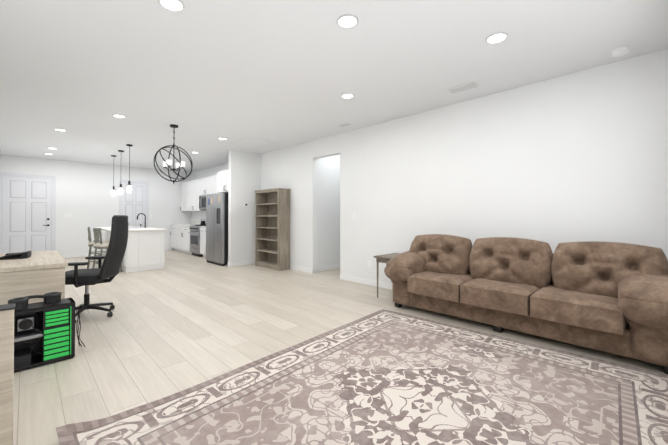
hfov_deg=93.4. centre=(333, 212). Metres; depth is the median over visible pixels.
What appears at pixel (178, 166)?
chandelier
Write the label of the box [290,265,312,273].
baseboard
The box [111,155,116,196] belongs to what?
pendant light
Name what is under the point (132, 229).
island countertop
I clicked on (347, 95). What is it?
recessed light
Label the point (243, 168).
wall
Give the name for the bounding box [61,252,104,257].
baseboard
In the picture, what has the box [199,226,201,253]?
base cabinet
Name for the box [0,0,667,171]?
ceiling
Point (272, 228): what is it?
bookcase
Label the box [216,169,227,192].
upper cabinet
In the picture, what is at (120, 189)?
pendant light
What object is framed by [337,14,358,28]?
recessed light
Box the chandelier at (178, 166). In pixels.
[154,124,192,183]
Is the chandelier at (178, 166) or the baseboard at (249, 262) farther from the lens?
the baseboard at (249, 262)
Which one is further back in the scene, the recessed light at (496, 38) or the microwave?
the microwave
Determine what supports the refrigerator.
on the floor
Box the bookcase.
[255,188,290,270]
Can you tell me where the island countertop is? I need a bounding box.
[98,225,157,232]
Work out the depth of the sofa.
3.04 m
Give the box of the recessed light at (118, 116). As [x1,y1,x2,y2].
[112,114,125,117]
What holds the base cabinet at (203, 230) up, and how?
on the floor
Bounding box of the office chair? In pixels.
[65,215,127,323]
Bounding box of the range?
[188,219,205,256]
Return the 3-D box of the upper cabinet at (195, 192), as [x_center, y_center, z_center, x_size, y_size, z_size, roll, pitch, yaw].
[-4.516,-0.579,10.542,0.357,1.040,1.177,0,-1,-44]
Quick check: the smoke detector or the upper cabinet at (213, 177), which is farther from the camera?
the upper cabinet at (213, 177)
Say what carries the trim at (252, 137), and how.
attached to the ceiling
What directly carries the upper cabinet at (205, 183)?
attached to the wall at (579, 156)
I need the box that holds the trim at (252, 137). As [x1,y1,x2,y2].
[227,137,278,149]
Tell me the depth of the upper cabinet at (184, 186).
11.04 m
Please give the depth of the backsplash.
11.02 m
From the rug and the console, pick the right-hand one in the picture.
the rug
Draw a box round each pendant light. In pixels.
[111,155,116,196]
[118,150,123,194]
[126,144,132,192]
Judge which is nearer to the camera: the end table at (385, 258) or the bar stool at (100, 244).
the end table at (385, 258)
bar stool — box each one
[87,227,108,268]
[92,228,121,271]
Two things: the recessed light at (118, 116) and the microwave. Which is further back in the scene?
the microwave
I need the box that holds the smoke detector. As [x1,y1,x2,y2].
[611,46,629,56]
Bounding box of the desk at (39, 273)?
[0,250,67,304]
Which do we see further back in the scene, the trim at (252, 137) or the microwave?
the microwave
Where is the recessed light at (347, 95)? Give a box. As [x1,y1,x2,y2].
[341,93,353,98]
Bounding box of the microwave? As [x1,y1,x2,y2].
[200,193,211,208]
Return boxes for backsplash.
[190,221,205,224]
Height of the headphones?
0.079 m
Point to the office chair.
(76, 277)
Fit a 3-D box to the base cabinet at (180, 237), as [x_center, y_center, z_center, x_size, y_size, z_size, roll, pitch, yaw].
[-4.642,0.872,10.417,0.673,0.875,1.170,0,-1,-44]
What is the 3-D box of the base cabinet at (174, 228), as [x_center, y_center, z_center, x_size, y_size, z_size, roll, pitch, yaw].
[-5.255,0.878,11.044,0.673,0.875,0.585,0,-1,-44]
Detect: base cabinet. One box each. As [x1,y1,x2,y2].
[170,225,177,250]
[178,225,191,253]
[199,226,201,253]
[202,229,205,257]
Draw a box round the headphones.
[8,292,61,309]
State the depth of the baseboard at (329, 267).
7.04 m
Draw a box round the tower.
[14,298,84,371]
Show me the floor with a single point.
(180, 321)
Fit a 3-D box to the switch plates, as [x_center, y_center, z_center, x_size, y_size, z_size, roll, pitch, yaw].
[-3.547,0.483,7.279,3.529,0.960,8.399,0,-1,-44]
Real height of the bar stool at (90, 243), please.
0.962 m
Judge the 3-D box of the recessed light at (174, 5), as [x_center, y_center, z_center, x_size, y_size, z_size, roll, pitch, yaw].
[-1.208,-1.554,2.339,0.178,0.016,0.178,0,-1,-44]
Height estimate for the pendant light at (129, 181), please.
1.079 m
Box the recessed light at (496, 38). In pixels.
[486,32,507,43]
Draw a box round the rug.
[56,309,667,444]
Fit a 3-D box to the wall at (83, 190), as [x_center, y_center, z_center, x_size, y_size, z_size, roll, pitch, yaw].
[-7.001,-0.095,9.879,4.800,2.800,0.140,0,-1,-44]
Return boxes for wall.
[0,155,191,254]
[192,49,667,283]
[228,150,259,262]
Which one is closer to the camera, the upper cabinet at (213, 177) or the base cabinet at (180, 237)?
the upper cabinet at (213, 177)
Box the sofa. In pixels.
[384,234,667,373]
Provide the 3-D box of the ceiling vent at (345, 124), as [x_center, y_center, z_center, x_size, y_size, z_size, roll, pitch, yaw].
[0.191,-1.525,5.456,0.100,0.014,0.240,0,-1,-44]
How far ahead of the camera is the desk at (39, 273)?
3.02 m
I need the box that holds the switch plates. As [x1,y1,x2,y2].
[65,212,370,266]
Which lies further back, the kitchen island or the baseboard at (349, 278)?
the kitchen island
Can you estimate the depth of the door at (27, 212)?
8.51 m
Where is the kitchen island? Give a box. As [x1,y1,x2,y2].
[106,229,165,272]
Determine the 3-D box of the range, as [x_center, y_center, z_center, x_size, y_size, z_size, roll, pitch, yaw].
[-3.984,0.740,9.690,0.740,1.127,0.760,0,-1,-44]
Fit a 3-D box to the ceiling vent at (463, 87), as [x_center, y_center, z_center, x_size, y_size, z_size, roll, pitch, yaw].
[1.588,-1.538,3.885,0.140,0.014,0.340,0,-1,-44]
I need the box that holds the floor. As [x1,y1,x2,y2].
[13,250,667,444]
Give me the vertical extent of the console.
0.750 m
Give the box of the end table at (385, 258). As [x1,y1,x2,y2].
[373,253,400,297]
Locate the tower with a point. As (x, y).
(44, 333)
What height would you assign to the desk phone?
0.070 m
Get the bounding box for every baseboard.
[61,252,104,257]
[230,260,254,266]
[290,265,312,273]
[314,264,339,272]
[340,274,391,289]
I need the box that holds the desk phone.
[0,251,31,259]
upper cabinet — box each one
[180,181,187,210]
[188,179,205,211]
[200,177,211,192]
[212,175,215,193]
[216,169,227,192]
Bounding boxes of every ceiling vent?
[338,123,350,126]
[447,82,478,93]
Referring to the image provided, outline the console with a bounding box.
[0,303,14,444]
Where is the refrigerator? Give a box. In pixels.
[206,193,227,265]
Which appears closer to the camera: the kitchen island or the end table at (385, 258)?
the end table at (385, 258)
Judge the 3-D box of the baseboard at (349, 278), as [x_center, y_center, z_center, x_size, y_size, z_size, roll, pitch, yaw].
[1.752,1.209,4.372,0.014,0.100,4.680,0,-1,-44]
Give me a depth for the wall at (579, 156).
4.05 m
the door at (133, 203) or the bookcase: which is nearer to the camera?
the bookcase
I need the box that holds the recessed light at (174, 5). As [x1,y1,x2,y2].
[158,0,184,11]

